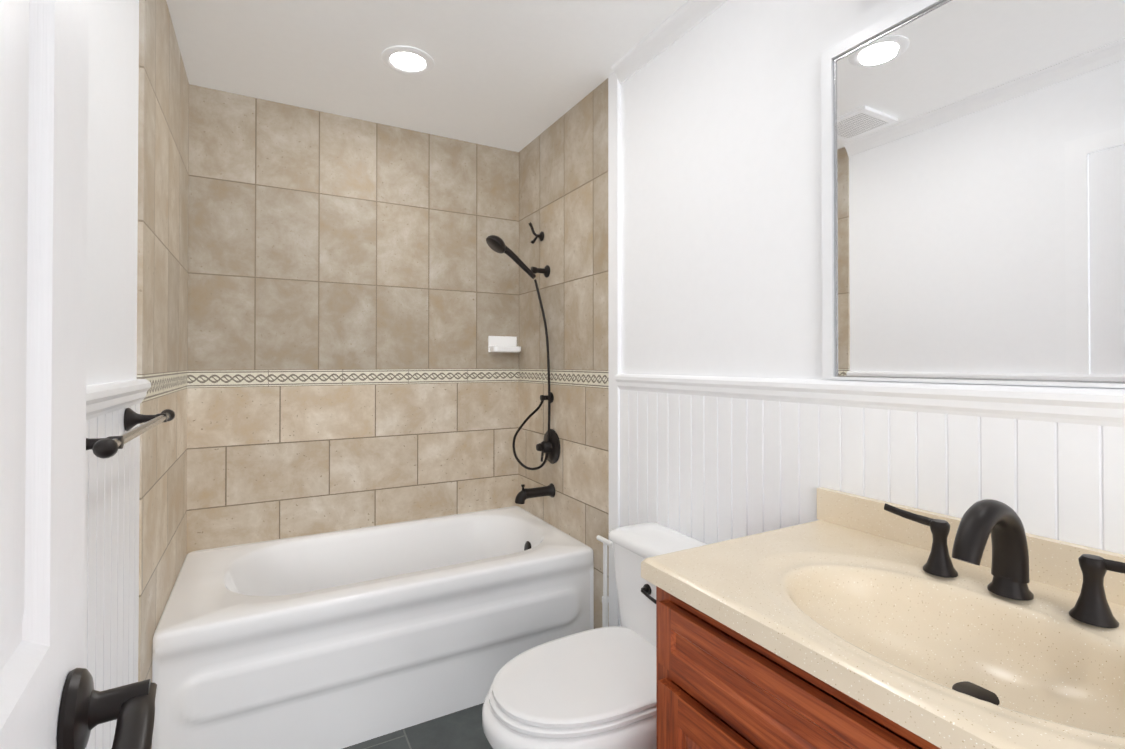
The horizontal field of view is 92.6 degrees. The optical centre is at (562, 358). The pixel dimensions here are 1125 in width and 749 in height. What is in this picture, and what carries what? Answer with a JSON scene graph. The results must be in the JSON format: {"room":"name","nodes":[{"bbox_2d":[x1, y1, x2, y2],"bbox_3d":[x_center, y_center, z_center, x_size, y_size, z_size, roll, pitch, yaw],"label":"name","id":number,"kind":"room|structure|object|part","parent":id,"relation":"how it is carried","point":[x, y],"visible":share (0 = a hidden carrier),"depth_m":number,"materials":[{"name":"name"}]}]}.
{"room":"bathroom","nodes":[
{"label":"bathroom","id":0,"kind":"room"},
{"bbox_2d":[84,0,139,748],"bbox_3d":[-0.899,0.071,0.919,0.108,2.450,2.950,0,-1,-29],"label":"wall","id":1,"kind":"structure","parent":0,"point":[112,216],"depth_m":1.17,"materials":[{"name":"paint"}]},
{"bbox_2d":[0,0,156,748],"bbox_3d":[-0.241,0.263,0.152,0.144,2.030,0.619,0,-1,-29],"label":"door","id":2,"kind":"structure","parent":1,"relation":"in","point":[51,697],"depth_m":0.34,"materials":[{"name":"paint"}]},
{"bbox_2d":[86,379,150,419],"bbox_3d":[-0.617,0.078,0.536,0.030,0.062,2.004,0,-1,-29],"label":"trim","id":3,"kind":"structure","parent":1,"relation":"attached to","point":[104,398],"depth_m":1.10,"materials":[{"name":"paint"}]},
{"bbox_2d":[86,408,174,458],"bbox_3d":[-0.883,0.143,1.090,0.085,0.055,0.639,0,-1,-29],"label":"towel bar","id":4,"kind":"object","parent":1,"relation":"attached to","point":[107,447],"visible":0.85,"depth_m":1.01,"materials":[{"name":"black metal"}]},
{"bbox_2d":[137,371,187,401],"bbox_3d":[-1.338,0.083,1.822,0.012,0.070,0.944,0,-1,-29],"label":"tile border","id":5,"kind":"object","parent":1,"relation":"attached to","point":[165,383],"depth_m":1.72,"materials":[{"name":"beige tile"}]},
{"bbox_2d":[138,388,186,748],"bbox_3d":[-1.338,0.711,1.817,0.012,1.186,0.944,0,-1,-29],"label":"wall tile","id":6,"kind":"structure","parent":1,"relation":"attached to","point":[163,508],"depth_m":1.66,"materials":[{"name":"beige tile"}]},
{"bbox_2d":[137,0,188,374],"bbox_3d":[-1.338,-0.549,1.828,0.012,1.194,0.944,0,-1,-29],"label":"wall tiles","id":7,"kind":"structure","parent":1,"relation":"attached to","point":[163,207],"depth_m":1.67,"materials":[{"name":"beige tile"}]},
{"bbox_2d":[342,703,491,748],"bbox_3d":[-0.192,1.349,1.299,1.724,0.100,3.150,0,-1,-29],"label":"floor","id":8,"kind":"structure","parent":0,"point":[462,729],"depth_m":1.86,"materials":[{"name":"tile"}]},
{"bbox_2d":[152,506,593,748],"bbox_3d":[-0.708,1.052,2.237,1.498,0.510,0.787,0,-1,-29],"label":"bathtub","id":9,"kind":"object","parent":8,"relation":"on","point":[340,639],"visible":1,"depth_m":1.90,"materials":[{"name":"ceramic"}]},
{"bbox_2d":[482,522,707,748],"bbox_3d":[0.125,0.935,1.528,0.719,0.732,0.480,0,-1,-29],"label":"toilet","id":10,"kind":"object","parent":8,"relation":"on","point":[592,689],"visible":0.71,"depth_m":1.44,"materials":[{"name":"ceramic"}]},
{"bbox_2d":[596,535,612,626],"bbox_3d":[0.167,1.005,2.097,0.116,0.601,0.116,0,-1,-29],"label":"plunger","id":11,"kind":"object","parent":8,"relation":"on","point":[605,597],"visible":0.23,"depth_m":2.09,"materials":[{"name":"white plastic"}]},
{"bbox_2d":[641,487,1124,748],"bbox_3d":[0.620,0.806,0.809,0.563,0.978,0.900,0,-1,-29],"label":"bathroom vanity","id":12,"kind":"object","parent":8,"relation":"on","point":[719,685],"depth_m":0.88,"materials":[{"name":"beige stone"}]},
{"bbox_3d":[0.619,0.423,0.812,0.562,0.211,0.900,0,-1,-29],"label":"bathroom vanity top","id":13,"kind":"part","parent":12,"relation":"part of","materials":[{"name":"beige stone"}]},
{"bbox_2d":[884,499,1124,627],"bbox_3d":[0.695,0.311,0.872,0.188,0.164,0.409,0,-1,-29],"label":"faucet","id":14,"kind":"object","parent":12,"relation":"on","point":[999,521],"visible":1,"depth_m":0.86,"materials":[{"name":"black metal"}]},
{"bbox_2d":[166,0,688,151],"bbox_3d":[-0.192,-1.200,1.320,1.724,0.100,3.150,0,-1,-29],"label":"ceiling","id":15,"kind":"structure","parent":0,"point":[516,75],"depth_m":2.02,"materials":[{"name":"paint"}]},
{"bbox_2d":[381,46,433,74],"bbox_3d":[-0.593,-1.139,2.063,0.196,0.008,0.196,0,-1,-29],"label":"recessed light","id":16,"kind":"object","parent":15,"relation":"in","point":[407,60],"visible":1,"depth_m":2.06,"materials":[{"name":"paint"}]},
{"bbox_2d":[620,0,1124,625],"bbox_3d":[0.516,0.078,1.700,0.108,2.450,2.950,0,-1,-29],"label":"wall","id":17,"kind":"structure","parent":0,"point":[721,230],"depth_m":1.53,"materials":[{"name":"paint"}]},
{"bbox_2d":[518,382,608,628],"bbox_3d":[-0.024,0.717,2.564,0.012,1.186,0.904,0,-1,-29],"label":"wall tile","id":18,"kind":"structure","parent":17,"relation":"attached to","point":[576,475],"depth_m":2.42,"materials":[{"name":"beige tile"}]},
{"bbox_2d":[519,78,607,370],"bbox_3d":[-0.024,-0.543,2.575,0.012,1.194,0.904,0,-1,-29],"label":"wall tile","id":19,"kind":"structure","parent":17,"relation":"attached to","point":[563,183],"depth_m":2.47,"materials":[{"name":"beige tile"}]},
{"bbox_2d":[486,222,559,503],"bbox_3d":[-0.203,0.000,2.554,0.318,1.360,0.226,0,-1,-29],"label":"shower","id":20,"kind":"object","parent":19,"relation":"attached to","point":[548,446],"visible":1,"depth_m":2.58,"materials":[{"name":"black metal"}]},
{"bbox_2d":[519,369,608,387],"bbox_3d":[-0.024,0.089,2.570,0.012,0.070,0.904,0,-1,-29],"label":"tile border","id":21,"kind":"object","parent":17,"relation":"attached to","point":[590,378],"depth_m":2.47,"materials":[{"name":"beige tile"}]},
{"bbox_2d":[608,72,620,626],"bbox_3d":[0.208,0.082,2.144,0.016,2.449,0.064,0,-1,-29],"label":"trim","id":22,"kind":"structure","parent":17,"relation":"attached to","point":[614,227],"depth_m":2.13,"materials":[{"name":"paint"}]},
{"bbox_2d":[611,0,727,83],"bbox_3d":[0.689,-1.122,1.252,0.046,0.058,1.978,0,-1,-29],"label":"crown molding","id":23,"kind":"structure","parent":17,"relation":"attached to","point":[684,19],"depth_m":1.86,"materials":[{"name":"paint"}]},
{"bbox_2d":[615,374,1124,427],"bbox_3d":[0.696,0.084,1.245,0.030,0.062,1.978,0,-1,-29],"label":"trim","id":24,"kind":"structure","parent":17,"relation":"attached to","point":[1093,406],"depth_m":1.13,"materials":[{"name":"paint"}]},
{"bbox_2d":[821,0,1124,387],"bbox_3d":[0.879,-0.358,0.927,0.020,0.812,0.940,0,-1,-29],"label":"mirror","id":25,"kind":"object","parent":17,"relation":"attached to","point":[973,184],"visible":0.96,"depth_m":1.05,"materials":[{"name":"mirror"}]},
{"bbox_3d":[-0.928,0.086,2.645,1.724,2.450,0.100,0,-1,-29],"label":"wall","id":26,"kind":"structure","parent":0,"visible":0},
{"bbox_2d":[186,382,518,554],"bbox_3d":[-0.901,0.717,2.590,1.500,1.186,0.012,0,-1,-29],"label":"wall tile","id":27,"kind":"structure","parent":26,"relation":"attached to","point":[266,463],"depth_m":2.51,"materials":[{"name":"beige tile"}]},
{"bbox_2d":[187,369,518,387],"bbox_3d":[-0.901,0.089,2.595,1.500,0.070,0.012,0,-1,-29],"label":"tile border","id":28,"kind":"object","parent":26,"relation":"attached to","point":[236,378],"depth_m":2.52,"materials":[{"name":"beige tile"}]},
{"bbox_2d":[188,84,518,370],"bbox_3d":[-0.901,-0.543,2.601,1.500,1.194,0.012,0,-1,-29],"label":"wall tile","id":29,"kind":"structure","parent":26,"relation":"attached to","point":[318,240],"depth_m":2.52,"materials":[{"name":"beige tile"}]},
{"bbox_2d":[488,336,520,352],"bbox_3d":[-0.305,-0.076,2.868,0.160,0.087,0.088,0,-1,-29],"label":"soap dish","id":30,"kind":"object","parent":29,"relation":"attached to","point":[508,344],"visible":1,"depth_m":2.87,"materials":[{"name":"ceramic"}]}
]}

